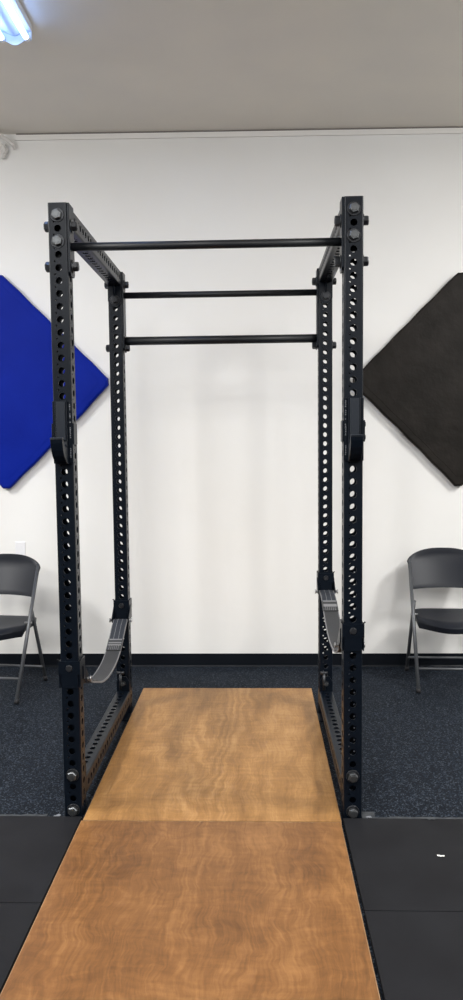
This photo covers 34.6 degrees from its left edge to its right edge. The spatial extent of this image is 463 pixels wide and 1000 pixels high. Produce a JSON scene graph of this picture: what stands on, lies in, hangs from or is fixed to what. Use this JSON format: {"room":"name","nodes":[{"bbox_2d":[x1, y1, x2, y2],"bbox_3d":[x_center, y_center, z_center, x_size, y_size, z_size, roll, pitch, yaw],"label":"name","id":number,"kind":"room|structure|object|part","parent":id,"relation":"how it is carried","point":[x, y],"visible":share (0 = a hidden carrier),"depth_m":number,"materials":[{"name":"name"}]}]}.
{"room":"gym","nodes":[
{"label":"gym","id":0,"kind":"room"},
{"bbox_2d":[0,134,462,653],"bbox_3d":[-0.027,-0.681,5.130,12.000,3.700,0.100,0,4,2],"label":"wall","id":1,"kind":"structure","parent":0,"point":[222,439],"depth_m":5.07,"materials":[{"name":"paint"}]},
{"bbox_2d":[0,133,15,158],"bbox_3d":[-1.611,-2.366,4.882,0.100,0.174,0.378,4,6,44],"label":"pipe","id":2,"kind":"object","parent":1,"relation":"attached to","point":[3,150],"visible":1,"depth_m":4.97,"materials":[{"name":"white"}]},
{"bbox_2d":[15,542,25,555],"bbox_3d":[-1.480,0.350,5.202,0.070,0.114,0.008,0,4,2],"label":"outlet plate","id":3,"kind":"object","parent":1,"relation":"attached to","point":[19,546],"visible":0.78,"depth_m":5.20,"materials":[{"name":"white plastic"}]},
{"bbox_2d":[0,275,108,488],"bbox_3d":[-1.565,-0.801,5.093,1.450,1.449,0.051,0,4,2],"label":"pad","id":4,"kind":"object","parent":1,"relation":"attached to","point":[26,376],"visible":0.71,"depth_m":5.06,"materials":[{"name":"blue fabric"}]},
{"bbox_2d":[0,653,462,666],"bbox_3d":[-0.010,1.123,5.211,12.000,0.090,0.012,0,4,2],"label":"baseboard","id":5,"kind":"structure","parent":1,"relation":"attached to","point":[194,659],"depth_m":5.21,"materials":[{"name":"black plastic"}]},
{"bbox_2d":[15,127,462,140],"bbox_3d":[2.249,-2.432,4.862,7.405,0.098,0.014,0,4,2],"label":"trim","id":6,"kind":"structure","parent":1,"relation":"attached to","point":[416,131],"depth_m":4.93,"materials":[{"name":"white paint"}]},
{"bbox_2d":[353,273,462,485],"bbox_3d":[1.530,-0.802,4.990,1.421,1.419,0.051,0,4,2],"label":"pad","id":7,"kind":"object","parent":1,"relation":"attached to","point":[415,381],"visible":0.9,"depth_m":4.97,"materials":[{"name":"black fabric"}]},
{"bbox_2d":[0,0,462,133],"bbox_3d":[-0.214,-2.127,-0.035,12.000,0.200,10.185,0,4,2],"label":"ceiling","id":8,"kind":"structure","parent":0,"point":[87,66],"depth_m":4.08,"materials":[{"name":"paint"}]},
{"bbox_2d":[0,0,31,45],"bbox_3d":[-1.215,-2.256,3.067,0.410,0.100,1.241,0,4,2],"label":"tube light","id":9,"kind":"object","parent":8,"relation":"attached to","point":[15,26],"visible":1,"depth_m":3.58,"materials":[{"name":"white glass"}]},
{"bbox_3d":[-1.195,-2.304,3.683,0.410,0.100,0.005,0,4,2],"label":"plate","id":10,"kind":"part","parent":9,"relation":"part of","materials":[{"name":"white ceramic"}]},
{"bbox_2d":[0,667,462,999],"bbox_3d":[-0.177,1.602,0.199,12.000,0.100,10.085,0,4,2],"label":"floor","id":11,"kind":"structure","parent":0,"point":[412,742],"depth_m":4.06,"materials":[{"name":"carpet"}]},
{"bbox_2d":[0,903,40,993],"bbox_3d":[-1.273,1.425,1.933,1.215,0.012,1.216,0,4,2],"label":"rubber mat","id":12,"kind":"object","parent":11,"relation":"on","point":[16,919],"visible":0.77,"depth_m":2.38,"materials":[{"name":"black rubber"}]},
{"bbox_2d":[0,554,47,703],"bbox_3d":[-1.496,0.797,4.722,0.479,0.857,0.485,0,4,8],"label":"folding chair","id":13,"kind":"object","parent":11,"relation":"on","point":[19,574],"visible":1,"depth_m":4.82,"materials":[{"name":"grey"}]},
{"bbox_3d":[-1.500,0.817,4.695,0.417,0.082,0.417,0,4,8],"label":"seat","id":14,"kind":"part","parent":13,"relation":"part of","materials":[{"name":"black plastic"}]},
{"bbox_3d":[-1.479,0.487,4.844,0.479,0.257,0.166,0,4,8],"label":"backrest","id":15,"kind":"part","parent":13,"relation":"part of","materials":[{"name":"black plastic"}]},
{"bbox_3d":[-1.280,0.826,4.665,0.023,0.778,0.413,0,4,8],"label":"leg","id":16,"kind":"part","parent":13,"relation":"part of","materials":[{"name":"grey metal"}]},
{"bbox_3d":[-1.262,0.944,4.859,0.025,0.509,0.167,1,5,17],"label":"leg","id":17,"kind":"part","parent":13,"relation":"part of","materials":[{"name":"grey metal"}]},
{"bbox_2d":[0,814,47,815],"bbox_3d":[-1.229,1.337,3.149,0.900,0.001,0.038,0,4,2],"label":"trim","id":18,"kind":"structure","parent":11,"relation":"on","point":[0,814],"depth_m":3.14,"materials":[{"name":"grey metal"}]},
{"bbox_2d":[0,816,81,904],"bbox_3d":[-1.242,1.356,2.835,1.215,0.012,0.585,0,4,2],"label":"rubber mat","id":19,"kind":"object","parent":11,"relation":"on","point":[33,849],"visible":1,"depth_m":2.83,"materials":[{"name":"black rubber"}]},
{"bbox_2d":[0,821,380,999],"bbox_3d":[-0.114,1.383,2.204,1.058,0.029,1.639,0,4,2],"label":"plywood board","id":20,"kind":"object","parent":11,"relation":"on","point":[131,910],"visible":1,"depth_m":2.40,"materials":[{"name":"brown wood"}]},
{"bbox_2d":[43,196,368,817],"bbox_3d":[-0.073,0.027,3.629,1.294,2.517,1.288,0,4,2],"label":"power rack","id":21,"kind":"object","parent":11,"relation":"on","point":[81,764],"visible":0.94,"depth_m":3.10,"materials":[{"name":"black metal"}]},
{"bbox_2d":[50,208,63,221],"bbox_3d":[-0.690,-1.127,2.935,0.055,0.055,0.004,0,4,2],"label":"bolt","id":22,"kind":"object","parent":21,"relation":"in","point":[56,214],"depth_m":2.93,"materials":[{"name":"grey metal"}]},
{"bbox_2d":[51,234,64,247],"bbox_3d":[-0.689,-1.026,2.943,0.055,0.055,0.004,0,4,2],"label":"bolt","id":23,"kind":"object","parent":21,"relation":"in","point":[58,240],"depth_m":2.94,"materials":[{"name":"grey metal"}]},
{"bbox_2d":[50,401,76,463],"bbox_3d":[-0.685,-0.270,2.971,0.098,0.253,0.163,0,4,2],"label":"hook","id":24,"kind":"object","parent":21,"relation":"attached to","point":[64,431],"visible":1,"depth_m":2.97,"materials":[{"name":"black metal"}]},
{"bbox_3d":[-0.644,-1.038,2.981,0.008,0.281,0.074,0,4,2],"label":"bar plate","id":25,"kind":"part","parent":21,"relation":"part of","materials":[{"name":"black metal"}]},
{"bbox_2d":[66,769,78,780],"bbox_3d":[-0.666,1.152,3.108,0.055,0.055,0.004,0,4,2],"label":"bolt","id":26,"kind":"object","parent":21,"relation":"in","point":[71,774],"depth_m":3.10,"materials":[{"name":"grey metal"}]},
{"bbox_2d":[67,804,79,815],"bbox_3d":[-0.664,1.303,3.120,0.055,0.055,0.004,0,4,2],"label":"bolt","id":27,"kind":"object","parent":21,"relation":"in","point":[72,809],"depth_m":3.12,"materials":[{"name":"grey metal"}]},
{"bbox_2d":[57,598,131,687],"bbox_3d":[-0.649,0.744,3.711,0.128,0.271,1.286,0,4,2],"label":"strap","id":28,"kind":"object","parent":21,"relation":"attached to","point":[68,671],"visible":0.98,"depth_m":3.86,"materials":[{"name":"gray nylon webbing"},{"name":"black steel"}]},
{"bbox_3d":[-0.620,0.736,3.159,0.004,0.090,0.086,0,4,2],"label":"arm","id":29,"kind":"part","parent":28,"relation":"part of","materials":[{"name":"black"}]},
{"bbox_3d":[-0.584,0.651,4.257,0.004,0.088,0.089,0,4,2],"label":"arm","id":30,"kind":"part","parent":28,"relation":"part of","materials":[{"name":"black metal"}]},
{"bbox_2d":[110,295,118,304],"bbox_3d":[-0.649,-1.111,4.120,0.055,0.055,0.004,0,4,2],"label":"bolt","id":31,"kind":"object","parent":21,"relation":"in","point":[114,299],"depth_m":4.12,"materials":[{"name":"grey metal"}]},
{"bbox_3d":[-0.649,-1.133,4.125,0.075,0.118,0.008,0,4,2],"label":"flange plate","id":32,"kind":"part","parent":21,"relation":"part of","materials":[{"name":"black metal"}]},
{"bbox_3d":[-0.604,-1.054,4.172,0.008,0.431,0.074,0,4,2],"label":"bar plate","id":33,"kind":"part","parent":21,"relation":"part of","materials":[{"name":"black metal"}]},
{"bbox_3d":[-0.626,1.063,4.292,0.075,0.089,0.008,0,4,2],"label":"flange plate","id":34,"kind":"part","parent":21,"relation":"part of","materials":[{"name":"black metal"}]},
{"bbox_3d":[-0.622,1.244,4.253,0.108,0.006,0.111,0,4,2],"label":"foot plate","id":35,"kind":"part","parent":21,"relation":"part of","materials":[{"name":"black metal"}]},
{"bbox_3d":[0.477,-1.062,4.135,0.008,0.431,0.074,0,4,2],"label":"bar plate","id":36,"kind":"part","parent":21,"relation":"part of","materials":[{"name":"black metal"}]},
{"bbox_3d":[0.537,1.234,4.214,0.108,0.006,0.111,0,4,2],"label":"foot plate","id":37,"kind":"part","parent":21,"relation":"part of","materials":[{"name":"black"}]},
{"bbox_2d":[321,291,330,300],"bbox_3d":[0.518,-1.120,4.080,0.055,0.055,0.004,0,4,2],"label":"bolt","id":38,"kind":"object","parent":21,"relation":"in","point":[325,295],"depth_m":4.08,"materials":[{"name":"grey metal"}]},
{"bbox_3d":[0.541,1.054,4.252,0.075,0.089,0.008,0,4,2],"label":"flange plate","id":39,"kind":"part","parent":21,"relation":"part of","materials":[{"name":"black metal"}]},
{"bbox_3d":[0.518,-1.143,4.085,0.075,0.118,0.008,0,4,2],"label":"flange plate","id":40,"kind":"part","parent":21,"relation":"part of","materials":[{"name":"black metal"}]},
{"bbox_2d":[315,570,365,652],"bbox_3d":[0.517,0.567,3.659,0.128,0.245,1.286,0,4,2],"label":"strap","id":41,"kind":"object","parent":21,"relation":"attached to","point":[353,634],"visible":0.94,"depth_m":3.75,"materials":[{"name":"gray nylon webbing"},{"name":"black steel"}]},
{"bbox_3d":[0.451,0.578,3.111,0.004,0.100,0.086,0,4,2],"label":"arm","id":42,"kind":"part","parent":41,"relation":"part of","materials":[{"name":"black metal"}]},
{"bbox_3d":[0.437,-1.046,2.944,0.008,0.281,0.074,0,4,2],"label":"bar plate","id":43,"kind":"part","parent":21,"relation":"part of","materials":[{"name":"black metal"}]},
{"bbox_2d":[346,805,358,817],"bbox_3d":[0.503,1.294,3.080,0.055,0.055,0.004,0,4,2],"label":"bolt","id":44,"kind":"object","parent":21,"relation":"in","point":[352,811],"depth_m":3.08,"materials":[{"name":"grey metal"}]},
{"bbox_2d":[346,770,358,782],"bbox_3d":[0.501,1.143,3.069,0.055,0.055,0.004,0,4,2],"label":"bolt","id":45,"kind":"object","parent":21,"relation":"in","point":[352,776],"depth_m":3.07,"materials":[{"name":"grey metal"}]},
{"bbox_2d":[341,397,365,460],"bbox_3d":[0.489,-0.279,2.931,0.098,0.253,0.163,0,4,2],"label":"hook","id":46,"kind":"object","parent":21,"relation":"attached to","point":[353,424],"visible":1,"depth_m":2.93,"materials":[{"name":"black metal"}]},
{"bbox_2d":[347,228,360,242],"bbox_3d":[0.479,-1.035,2.903,0.055,0.055,0.004,0,4,2],"label":"bolt","id":47,"kind":"object","parent":21,"relation":"in","point":[354,234],"depth_m":2.90,"materials":[{"name":"grey metal"}]},
{"bbox_2d":[347,202,360,215],"bbox_3d":[0.478,-1.136,2.895,0.055,0.055,0.004,0,4,2],"label":"bolt","id":48,"kind":"object","parent":21,"relation":"in","point":[353,208],"depth_m":2.89,"materials":[{"name":"grey metal"}]},
{"bbox_2d":[83,688,341,824],"bbox_3d":[-0.054,1.257,3.843,1.055,0.029,1.646,0,4,2],"label":"plywood board","id":49,"kind":"object","parent":11,"relation":"on","point":[181,754],"visible":0.98,"depth_m":3.58,"materials":[{"name":"brown wood"}]},
{"bbox_2d":[362,812,375,817],"bbox_3d":[0.573,1.322,3.105,0.055,0.001,0.070,0,4,2],"label":"trim","id":50,"kind":"structure","parent":11,"relation":"on","point":[364,814],"depth_m":3.12,"materials":[{"name":"grey metal"}]},
{"bbox_2d":[343,818,462,912],"bbox_3d":[1.059,1.338,2.746,1.218,0.012,0.607,0,4,2],"label":"rubber mat","id":51,"kind":"object","parent":11,"relation":"on","point":[397,865],"visible":1,"depth_m":2.74,"materials":[{"name":"black rubber"}]},
{"bbox_2d":[364,911,462,999],"bbox_3d":[1.029,1.408,1.834,1.218,0.012,1.214,0,4,2],"label":"rubber mat","id":52,"kind":"object","parent":11,"relation":"on","point":[418,955],"visible":1,"depth_m":2.25,"materials":[{"name":"black rubber"}]},
{"bbox_2d":[376,816,462,818],"bbox_3d":[1.137,1.318,3.067,1.165,0.001,0.036,0,4,2],"label":"trim","id":53,"kind":"structure","parent":11,"relation":"on","point":[392,816],"depth_m":3.08,"materials":[{"name":"grey metal"}]},
{"bbox_2d":[405,548,462,692],"bbox_3d":[1.399,0.761,4.797,0.479,0.857,0.485,0,4,4],"label":"folding chair","id":54,"kind":"object","parent":11,"relation":"on","point":[430,567],"visible":1,"depth_m":4.91,"materials":[{"name":"grey"}]},
{"bbox_3d":[1.200,0.909,4.980,0.026,0.509,0.167,-1,4,-5],"label":"leg","id":55,"kind":"part","parent":54,"relation":"part of","materials":[{"name":"grey metal"}]},
{"bbox_3d":[1.175,0.791,4.787,0.023,0.778,0.413,0,4,4],"label":"leg","id":56,"kind":"part","parent":54,"relation":"part of","materials":[{"name":"grey metal"}]},
{"bbox_3d":[1.407,0.451,4.920,0.479,0.257,0.166,0,4,4],"label":"backrest","id":57,"kind":"part","parent":54,"relation":"part of","materials":[{"name":"black plastic"}]},
{"bbox_3d":[1.397,0.781,4.769,0.417,0.082,0.417,0,4,4],"label":"seat","id":58,"kind":"part","parent":54,"relation":"part of","materials":[{"name":"black plastic"}]}
]}

